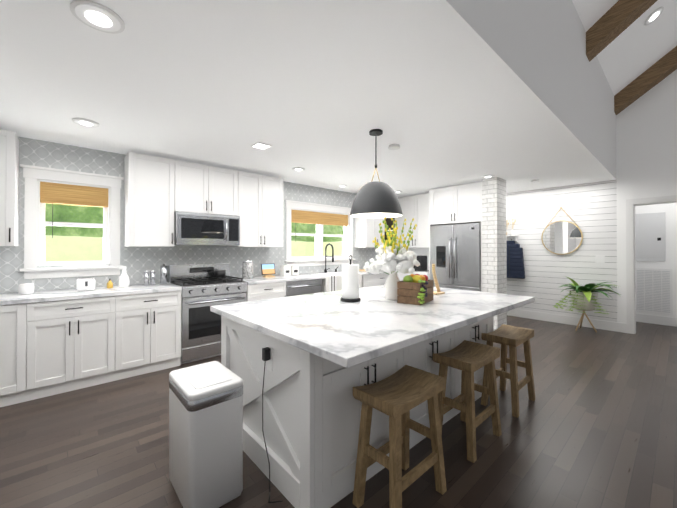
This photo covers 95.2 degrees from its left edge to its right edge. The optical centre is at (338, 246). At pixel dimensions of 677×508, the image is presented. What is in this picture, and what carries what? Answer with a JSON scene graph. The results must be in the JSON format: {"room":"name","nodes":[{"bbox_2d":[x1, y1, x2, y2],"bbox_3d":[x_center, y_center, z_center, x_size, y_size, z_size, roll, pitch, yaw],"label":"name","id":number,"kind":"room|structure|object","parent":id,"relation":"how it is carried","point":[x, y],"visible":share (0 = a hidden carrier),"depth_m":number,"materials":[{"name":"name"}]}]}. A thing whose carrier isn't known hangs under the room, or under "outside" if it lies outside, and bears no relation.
{"room":"kitchen","nodes":[
{"label":"kitchen","id":0,"kind":"room"},
{"bbox_2d":[0,137,378,292],"bbox_3d":[-1.157,0.138,5.099,8.750,2.490,0.160,0,0,-42],"label":"wall","id":1,"kind":"structure","parent":0,"point":[137,262],"depth_m":3.75,"materials":[{"name":"tile"}]},
{"bbox_2d":[0,129,18,245],"bbox_3d":[-3.306,-0.545,2.840,0.488,1.070,0.325,0,0,-42],"label":"upper cabinet","id":2,"kind":"object","parent":1,"relation":"attached to","point":[9,141],"depth_m":2.86,"materials":[{"name":"white wood"}]},
{"bbox_2d":[19,164,123,278],"bbox_3d":[-2.936,-0.251,3.452,0.860,1.160,0.215,0,0,-42],"label":"window","id":3,"kind":"structure","parent":1,"relation":"in","point":[45,185],"depth_m":3.38,"materials":[{"name":"white wood"}]},
{"bbox_2d":[124,152,179,246],"bbox_3d":[-2.270,-0.539,3.771,0.531,1.070,0.325,0,0,-42],"label":"upper cabinet","id":4,"kind":"object","parent":1,"relation":"attached to","point":[159,192],"depth_m":3.63,"materials":[{"name":"white wood"}]},
{"bbox_2d":[180,161,239,215],"bbox_3d":[-1.816,-0.754,4.180,0.806,0.635,0.325,0,0,-42],"label":"upper cabinet","id":5,"kind":"object","parent":1,"relation":"attached to","point":[207,189],"depth_m":4.07,"materials":[{"name":"white wood"}]},
{"bbox_2d":[174,211,239,245],"bbox_3d":[-1.775,-0.226,4.131,0.798,0.408,0.444,0,0,-42],"label":"microwave","id":6,"kind":"object","parent":5,"relation":"attached to","point":[191,228],"visible":0.98,"depth_m":3.97,"materials":[{"name":"silver metal"}]},
{"bbox_2d":[229,171,282,246],"bbox_3d":[-1.263,-0.534,4.675,0.799,1.070,0.325,0,0,-42],"label":"upper cabinet","id":7,"kind":"object","parent":1,"relation":"attached to","point":[261,196],"depth_m":4.56,"materials":[{"name":"white wood"}]},
{"bbox_2d":[284,200,355,265],"bbox_3d":[-0.332,-0.223,5.791,1.640,1.130,0.215,0,0,-42],"label":"window","id":8,"kind":"structure","parent":1,"relation":"in","point":[319,216],"depth_m":5.76,"materials":[{"name":"white wood"}]},
{"bbox_2d":[354,195,383,247],"bbox_3d":[0.644,-0.524,6.390,0.570,1.070,0.325,0,0,-42],"label":"upper cabinet","id":9,"kind":"object","parent":1,"relation":"attached to","point":[365,229],"depth_m":6.22,"materials":[{"name":"white wood"}]},
{"bbox_2d":[384,218,391,240],"bbox_3d":[1.259,-0.521,6.914,0.326,1.070,0.366,0,0,-42],"label":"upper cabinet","id":10,"kind":"object","parent":1,"relation":"attached to","point":[388,220],"depth_m":6.82,"materials":[{"name":"white wood"}]},
{"bbox_2d":[0,0,615,197],"bbox_3d":[0.047,-1.174,3.654,8.600,0.122,3.929,0,0,-42],"label":"ceiling","id":11,"kind":"structure","parent":0,"point":[441,93],"depth_m":2.26,"materials":[{"name":"white paint"}]},
{"bbox_2d":[72,118,99,126],"bbox_3d":[-2.269,-1.113,2.775,0.194,0.013,0.194,0,0,-42],"label":"recessed light","id":12,"kind":"object","parent":11,"relation":"in","point":[85,122],"visible":0.98,"depth_m":2.75,"materials":[{"name":"white plastic"}]},
{"bbox_2d":[70,0,124,33],"bbox_3d":[-1.175,-1.121,1.513,0.214,0.013,0.214,0,0,-42],"label":"recessed light","id":13,"kind":"object","parent":11,"relation":"in","point":[97,16],"visible":1,"depth_m":1.50,"materials":[{"name":"white plastic"}]},
{"bbox_2d":[251,142,270,149],"bbox_3d":[-0.848,-1.109,3.393,0.160,0.013,0.160,0,0,-42],"label":"recessed light","id":14,"kind":"object","parent":11,"relation":"in","point":[260,145],"visible":0.96,"depth_m":3.37,"materials":[{"name":"white plastic"}]},
{"bbox_2d":[292,167,304,170],"bbox_3d":[-0.568,-1.104,4.398,0.184,0.013,0.184,0,0,-42],"label":"recessed light","id":15,"kind":"object","parent":11,"relation":"in","point":[298,169],"visible":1,"depth_m":4.38,"materials":[{"name":"white plastic"}]},
{"bbox_2d":[350,129,402,217],"bbox_3d":[0.362,-0.709,2.986,0.506,0.817,0.506,0,0,-42],"label":"pendant light","id":16,"kind":"object","parent":11,"relation":"hanging from","point":[376,199],"visible":1,"depth_m":2.83,"materials":[{"name":"black metal"}]},
{"bbox_2d":[388,144,399,149],"bbox_3d":[0.611,-1.100,3.400,0.130,0.030,0.130,0,0,-42],"label":"smoke detector","id":17,"kind":"object","parent":11,"relation":"attached to","point":[394,147],"visible":1,"depth_m":3.37,"materials":[{"name":"white plastic"}]},
{"bbox_2d":[482,175,494,177],"bbox_3d":[2.344,-1.102,4.838,0.184,0.013,0.184,0,0,-42],"label":"recessed light","id":18,"kind":"object","parent":11,"relation":"in","point":[487,176],"visible":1,"depth_m":4.81,"materials":[{"name":"white"}]},
{"bbox_2d":[308,278,327,289],"bbox_3d":[-0.359,0.591,5.182,0.028,0.224,0.450,0,0,-42],"label":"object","id":19,"kind":"structure","parent":0,"relation":"attached to","point":[324,280],"depth_m":5.00,"materials":[{"name":"white wood"}]},
{"bbox_2d":[328,274,341,285],"bbox_3d":[-0.217,0.594,5.628,0.836,0.224,0.025,0,0,-42],"label":"base cabinet","id":20,"kind":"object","parent":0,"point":[339,276],"depth_m":5.18,"materials":[{"name":"white wood"}]},
{"bbox_2d":[0,315,676,507],"bbox_3d":[2.718,1.419,2.537,12.100,0.100,9.420,0,0,-42],"label":"floor","id":21,"kind":"structure","parent":0,"point":[593,424],"depth_m":2.15,"materials":[{"name":"brown wood"}]},
{"bbox_2d":[0,302,39,406],"bbox_3d":[-3.155,0.932,2.765,0.664,0.872,0.626,0,0,-42],"label":"base cabinet","id":22,"kind":"object","parent":21,"relation":"on","point":[19,321],"depth_m":2.69,"materials":[{"name":"white wood"}]},
{"bbox_2d":[36,294,123,398],"bbox_3d":[-2.716,0.934,3.159,0.754,0.872,0.626,0,0,-42],"label":"base cabinet","id":23,"kind":"object","parent":21,"relation":"on","point":[53,342],"depth_m":2.96,"materials":[{"name":"white wood"}]},
{"bbox_2d":[0,283,181,301],"bbox_3d":[-2.706,0.478,3.164,1.862,0.040,0.636,0,0,-42],"label":"countertop","id":24,"kind":"structure","parent":23,"relation":"on","point":[38,296],"depth_m":3.10,"materials":[{"name":"white stone"}]},
{"bbox_2d":[18,283,33,294],"bbox_3d":[-3.022,0.405,2.991,0.112,0.101,0.112,0,0,-42],"label":"smart speaker","id":25,"kind":"object","parent":24,"relation":"on","point":[25,288],"visible":1,"depth_m":2.95},
{"bbox_2d":[76,278,94,290],"bbox_3d":[-2.675,0.396,3.270,0.150,0.122,0.188,0,0,-42],"label":"toaster","id":26,"kind":"object","parent":24,"relation":"on","point":[85,284],"visible":1,"depth_m":3.21,"materials":[{"name":"white plastic"}]},
{"bbox_2d":[107,278,112,287],"bbox_3d":[-2.548,0.405,3.443,0.056,0.106,0.055,0,0,-42],"label":"soap bottle","id":27,"kind":"object","parent":24,"relation":"on","point":[109,284],"visible":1,"depth_m":3.43,"materials":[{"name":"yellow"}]},
{"bbox_2d":[118,266,129,286],"bbox_3d":[-2.464,0.341,3.546,0.112,0.235,0.101,0,0,-42],"label":"spray bottle","id":28,"kind":"object","parent":24,"relation":"on","point":[124,280],"visible":1,"depth_m":3.52,"materials":[{"name":"white plastic"}]},
{"bbox_2d":[144,270,154,285],"bbox_3d":[-2.264,0.371,3.699,0.116,0.176,0.052,0,0,-42],"label":"salt","id":29,"kind":"object","parent":24,"relation":"on","point":[146,277],"visible":1,"depth_m":3.70,"materials":[{"name":"silver metal"}]},
{"bbox_2d":[160,264,167,283],"bbox_3d":[-2.170,0.338,3.838,0.080,0.245,0.080,0,0,-42],"label":"utensil crock","id":30,"kind":"object","parent":24,"relation":"on","point":[163,273],"visible":1,"depth_m":3.81,"materials":[{"name":"silver metal"}]},
{"bbox_2d":[124,290,180,378],"bbox_3d":[-2.271,0.936,3.560,0.682,0.872,0.626,0,0,-42],"label":"base cabinet","id":31,"kind":"object","parent":21,"relation":"on","point":[152,320],"depth_m":3.36,"materials":[{"name":"white wood"}]},
{"bbox_2d":[169,361,242,507],"bbox_3d":[-0.761,1.046,1.762,0.289,0.634,0.419,0,0,-42],"label":"trash can","id":32,"kind":"object","parent":21,"relation":"on","point":[205,435],"visible":1,"depth_m":1.62,"materials":[{"name":"white plastic"}]},
{"bbox_2d":[168,263,246,363],"bbox_3d":[-1.696,0.800,4.037,0.798,1.135,0.682,0,0,-42],"label":"gas range","id":33,"kind":"object","parent":21,"relation":"on","point":[204,289],"visible":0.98,"depth_m":3.78,"materials":[{"name":"silver metal"}]},
{"bbox_2d":[209,270,225,276],"bbox_3d":[-1.662,0.369,4.240,0.214,0.090,0.150,0,0,-42],"label":"pot","id":34,"kind":"object","parent":33,"relation":"on","point":[219,273],"visible":0.98,"depth_m":4.20,"materials":[{"name":"black metal"}]},
{"bbox_2d":[246,282,285,301],"bbox_3d":[-1.193,0.942,4.528,0.596,0.872,0.626,0,0,-42],"label":"base cabinet","id":35,"kind":"object","parent":21,"relation":"on","point":[255,290],"depth_m":4.27,"materials":[{"name":"white wood"}]},
{"bbox_2d":[233,274,327,281],"bbox_3d":[-0.914,0.487,4.775,1.338,0.040,0.636,0,0,-42],"label":"countertop","id":36,"kind":"structure","parent":35,"relation":"on","point":[277,278],"depth_m":4.63,"materials":[{"name":"white stone"}]},
{"bbox_2d":[242,260,253,278],"bbox_3d":[-1.332,0.327,4.537,0.164,0.275,0.164,0,0,-42],"label":"glass canister","id":37,"kind":"object","parent":36,"relation":"on","point":[247,269],"visible":0.98,"depth_m":4.47,"materials":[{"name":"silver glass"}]},
{"bbox_2d":[261,263,275,277],"bbox_3d":[-1.079,0.362,4.778,0.230,0.207,0.100,0,0,-42],"label":"tablet stand","id":38,"kind":"object","parent":36,"relation":"on","point":[267,270],"visible":1,"depth_m":4.78,"materials":[{"name":"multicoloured plastic"}]},
{"bbox_2d":[280,265,291,275],"bbox_3d":[-0.860,0.383,5.014,0.134,0.168,0.124,0,0,-42],"label":"canister set","id":39,"kind":"object","parent":36,"relation":"on","point":[288,270],"depth_m":4.97,"materials":[{"name":"white ceramic"}]},
{"bbox_2d":[292,265,298,275],"bbox_3d":[-0.741,0.383,5.121,0.134,0.168,0.124,0,0,-42],"label":"canister set","id":40,"kind":"object","parent":36,"relation":"on","point":[295,268],"depth_m":5.07,"materials":[{"name":"white ceramic"}]},
{"bbox_2d":[325,275,336,291],"bbox_3d":[-0.125,0.617,5.107,0.160,0.293,0.104,0,0,-42],"label":"dish towel","id":41,"kind":"object","parent":36,"relation":"hanging from","point":[332,282],"visible":0.77,"depth_m":5.08,"materials":[{"name":"white fabric"}]},
{"bbox_2d":[324,243,337,272],"bbox_3d":[-0.080,0.204,5.689,0.293,0.534,0.243,0,0,-42],"label":"faucet","id":42,"kind":"object","parent":36,"relation":"on","point":[325,269],"visible":1,"depth_m":5.65,"materials":[{"name":"black metal"}]},
{"bbox_2d":[286,279,321,296],"bbox_3d":[-0.696,0.944,4.932,0.676,0.867,0.677,0,0,-42],"label":"dishwasher","id":43,"kind":"object","parent":21,"relation":"on","point":[301,287],"visible":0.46,"depth_m":4.69,"materials":[{"name":"silver metal"}]},
{"bbox_2d":[210,309,493,507],"bbox_3d":[0.280,0.928,2.633,2.302,0.878,1.163,0,0,-42],"label":"kitchen island","id":44,"kind":"object","parent":21,"relation":"on","point":[301,366],"depth_m":1.75,"materials":[{"name":"white wood"}]},
{"bbox_2d":[210,285,533,368],"bbox_3d":[0.396,0.469,2.560,2.330,0.040,1.510,0,0,-42],"label":"island countertop","id":45,"kind":"structure","parent":44,"relation":"on","point":[346,334],"depth_m":1.95,"materials":[{"name":"white stone"}]},
{"bbox_2d":[340,255,360,301],"bbox_3d":[0.100,0.259,2.584,0.170,0.379,0.170,0,0,-42],"label":"paper towel holder","id":46,"kind":"object","parent":45,"relation":"on","point":[350,282],"visible":1,"depth_m":2.52,"materials":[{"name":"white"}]},
{"bbox_2d":[364,217,419,299],"bbox_3d":[0.477,0.094,2.622,0.503,0.709,0.395,0,0,-42],"label":"vase","id":47,"kind":"object","parent":45,"relation":"on","point":[392,256],"visible":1,"depth_m":2.56,"materials":[{"name":"white ceramic"}]},
{"bbox_2d":[397,274,432,304],"bbox_3d":[0.653,0.336,2.523,0.333,0.224,0.298,0,0,-42],"label":"crate","id":48,"kind":"object","parent":45,"relation":"on","point":[415,289],"visible":1,"depth_m":2.44,"materials":[{"name":"brown wood"}]},
{"bbox_2d":[432,264,444,294],"bbox_3d":[0.943,0.305,2.978,0.140,0.290,0.100,0,0,-42],"label":"stand","id":49,"kind":"object","parent":45,"relation":"on","point":[438,292],"visible":0.94,"depth_m":2.95,"materials":[{"name":"beige wood"}]},
{"bbox_2d":[360,274,388,287],"bbox_3d":[0.613,0.951,6.124,1.079,0.872,0.666,0,0,-42],"label":"base cabinet","id":50,"kind":"object","parent":21,"relation":"on","point":[366,280],"depth_m":5.75,"materials":[{"name":"white wood"}]},
{"bbox_2d":[340,270,395,273],"bbox_3d":[0.839,0.496,6.350,1.696,0.040,0.636,0,0,-42],"label":"countertop","id":51,"kind":"structure","parent":50,"relation":"on","point":[360,272],"depth_m":5.84,"materials":[{"name":"white stone"}]},
{"bbox_2d":[400,270,428,273],"bbox_3d":[1.669,0.495,6.205,0.656,0.040,0.690,0,0,-42],"label":"countertop","id":52,"kind":"structure","parent":50,"relation":"on","point":[415,272],"depth_m":5.94,"materials":[{"name":"white stone"}]},
{"bbox_2d":[413,255,426,270],"bbox_3d":[1.627,0.324,6.188,0.250,0.300,0.200,0,0,-42],"label":"coffee maker","id":53,"kind":"object","parent":52,"relation":"on","point":[421,259],"visible":0.71,"depth_m":6.10,"materials":[{"name":"black plastic"}]},
{"bbox_2d":[352,365,446,507],"bbox_3d":[0.339,1.051,1.685,0.470,0.624,0.292,0,0,-42],"label":"stool","id":54,"kind":"object","parent":21,"relation":"on","point":[398,395],"visible":1,"depth_m":1.63,"materials":[{"name":"brown wood"}]},
{"bbox_2d":[396,270,428,280],"bbox_3d":[1.641,0.951,6.197,0.705,0.872,0.720,0,0,-42],"label":"base cabinet","id":55,"kind":"object","parent":21,"relation":"on","point":[400,276],"depth_m":6.18,"materials":[{"name":"white wood"}]},
{"bbox_2d":[430,223,480,291],"bbox_3d":[2.209,0.488,5.566,0.696,1.755,0.907,0,0,-42],"label":"fridge","id":56,"kind":"object","parent":21,"relation":"on","point":[455,253],"visible":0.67,"depth_m":5.31,"materials":[{"name":"silver metal"}]},
{"bbox_2d":[429,182,481,291],"bbox_3d":[2.230,0.160,5.588,0.650,2.448,0.976,0,0,-42],"label":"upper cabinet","id":57,"kind":"object","parent":21,"relation":"on","point":[458,204],"visible":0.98,"depth_m":5.36,"materials":[{"name":"white wood"}]},
{"bbox_2d":[433,340,501,462],"bbox_3d":[0.923,1.054,2.210,0.470,0.624,0.292,0,0,-42],"label":"stool","id":58,"kind":"object","parent":21,"relation":"on","point":[468,358],"visible":0.98,"depth_m":2.15,"materials":[{"name":"brown wood"}]},
{"bbox_2d":[482,177,506,330],"bbox_3d":[2.563,0.138,5.074,0.390,2.490,0.230,0,0,-42],"label":"brick pier","id":59,"kind":"object","parent":21,"relation":"on","point":[494,261],"visible":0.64,"depth_m":4.96,"materials":[{"name":"white brick"}]},
{"bbox_2d":[481,324,535,417],"bbox_3d":[1.503,1.057,2.732,0.470,0.624,0.292,0,0,-42],"label":"stool","id":60,"kind":"object","parent":21,"relation":"on","point":[510,336],"visible":0.96,"depth_m":2.68,"materials":[{"name":"brown wood"}]},
{"bbox_2d":[552,276,620,331],"bbox_3d":[4.004,0.930,5.025,0.642,0.912,0.893,0,0,-42],"label":"potted plant","id":61,"kind":"object","parent":21,"relation":"on","point":[584,298],"visible":1,"depth_m":5.01,"materials":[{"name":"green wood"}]},
{"bbox_2d":[407,247,428,269],"bbox_3d":[2.002,0.145,6.237,0.330,2.490,2.370,0,0,-42],"label":"wall","id":62,"kind":"structure","parent":0,"point":[423,251],"depth_m":6.57,"materials":[{"name":"white paint"}]},
{"bbox_2d":[392,193,428,247],"bbox_3d":[1.682,-0.524,6.444,0.326,1.070,1.020,0,0,-42],"label":"upper cabinet","id":63,"kind":"object","parent":62,"relation":"attached to","point":[416,207],"depth_m":6.32,"materials":[{"name":"white wood"}]},
{"bbox_2d":[446,0,615,178],"bbox_3d":[1.314,-1.978,2.249,8.600,1.710,0.140,0,0,-42],"label":"wall","id":64,"kind":"structure","parent":0,"point":[538,47],"depth_m":2.65,"materials":[{"name":"white paint"}]},
{"bbox_2d":[506,180,616,321],"bbox_3d":[3.301,0.137,6.571,0.150,2.510,3.930,0,0,-42],"label":"wall","id":65,"kind":"structure","parent":0,"point":[590,209],"depth_m":5.57,"materials":[{"name":"white wood"}]},
{"bbox_2d":[506,219,518,241],"bbox_3d":[3.272,-0.334,6.393,0.130,0.470,0.800,0,0,-42],"label":"shelf","id":66,"kind":"object","parent":65,"relation":"attached to","point":[512,237],"visible":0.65,"depth_m":6.17,"materials":[{"name":"white"}]},
{"bbox_2d":[506,241,524,278],"bbox_3d":[3.362,0.247,6.267,0.094,0.744,0.743,0,0,-42],"label":"jacket","id":67,"kind":"object","parent":66,"relation":"hanging from","point":[515,265],"visible":0.52,"depth_m":6.08,"materials":[{"name":"blue fabric"}]},
{"bbox_2d":[541,207,582,254],"bbox_3d":[4.041,-0.293,5.604,0.037,0.868,0.620,0,0,-42],"label":"round mirror","id":68,"kind":"object","parent":65,"relation":"attached to","point":[561,237],"visible":0.98,"depth_m":5.59,"materials":[{"name":"gold metal"}]},
{"bbox_2d":[507,309,626,332],"bbox_3d":[3.356,1.316,6.379,0.016,0.150,3.960,0,0,-42],"label":"baseboard","id":69,"kind":"structure","parent":65,"relation":"attached to","point":[597,324],"depth_m":5.52,"materials":[{"name":"white wood"}]},
{"bbox_2d":[572,0,676,95],"bbox_3d":[3.660,-4.325,0.774,10.100,3.963,5.490,0,0,-42],"label":"ceiling","id":70,"kind":"structure","parent":0,"point":[635,49],"depth_m":4.02,"materials":[{"name":"white paint"}]},
{"bbox_2d":[586,0,657,61],"bbox_3d":[4.648,-4.173,1.574,0.200,4.009,5.602,0,0,-42],"label":"beam","id":71,"kind":"structure","parent":70,"relation":"attached to","point":[612,23],"depth_m":3.33,"materials":[{"name":"brown wood"}]},
{"bbox_2d":[614,46,676,114],"bbox_3d":[6.265,-4.165,3.028,0.200,4.009,5.602,0,0,-42],"label":"beam","id":72,"kind":"structure","parent":70,"relation":"attached to","point":[656,73],"depth_m":4.68,"materials":[{"name":"brown wood"}]},
{"bbox_2d":[644,7,663,25],"bbox_3d":[3.785,-2.769,3.708,0.200,0.121,0.168,0,0,-42],"label":"recessed light","id":73,"kind":"object","parent":70,"relation":"in","point":[653,15],"visible":1,"depth_m":3.69,"materials":[{"name":"white plastic"}]},
{"bbox_2d":[616,69,676,323],"bbox_3d":[5.089,-2.542,4.596,0.150,7.845,9.280,0,0,-42],"label":"wall","id":74,"kind":"structure","parent":0,"point":[646,144],"depth_m":4.83,"materials":[{"name":"white paint"}]},
{"bbox_2d":[626,195,676,333],"bbox_3d":[5.393,0.306,4.229,0.168,2.145,2.120,0,0,-42],"label":"door frame","id":75,"kind":"structure","parent":74,"relation":"attached to","point":[631,204],"depth_m":4.92,"materials":[{"name":"white wood"}]},
{"bbox_2d":[635,203,676,317],"bbox_3d":[5.883,0.081,4.670,1.150,2.600,2.550,0,0,-42],"label":"wall","id":76,"kind":"structure","parent":0,"point":[670,211],"depth_m":5.45,"materials":[{"name":"white paint"}]},
{"bbox_2d":[635,212,665,260],"bbox_3d":[5.654,-0.179,5.608,0.037,0.870,0.390,0,0,-42],"label":"panel","id":77,"kind":"object","parent":76,"relation":"attached to","point":[650,236],"visible":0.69,"depth_m":5.59,"materials":[{"name":"white metal"}]},
{"bbox_2d":[636,268,672,314],"bbox_3d":[5.679,0.791,5.578,0.031,0.810,0.480,0,0,-42],"label":"air vent","id":78,"kind":"object","parent":76,"relation":"in","point":[654,290],"visible":1,"depth_m":5.55,"materials":[{"name":"white plastic"}]},
{"bbox_2d":[636,313,676,326],"bbox_3d":[6.231,1.308,4.975,0.016,0.150,2.250,0,0,-42],"label":"baseboard","id":79,"kind":"structure","parent":76,"relation":"attached to","point":[659,320],"depth_m":5.54,"materials":[{"name":"white wood"}]},
{"label":"outside","id":80,"kind":"structure","parent":0,"visible":0},
{"bbox_2d":[45,203,342,261],"bbox_3d":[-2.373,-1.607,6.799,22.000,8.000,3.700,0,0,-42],"label":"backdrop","id":81,"kind":"structure","parent":80,"point":[93,244],"depth_m":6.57,"materials":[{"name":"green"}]}
]}

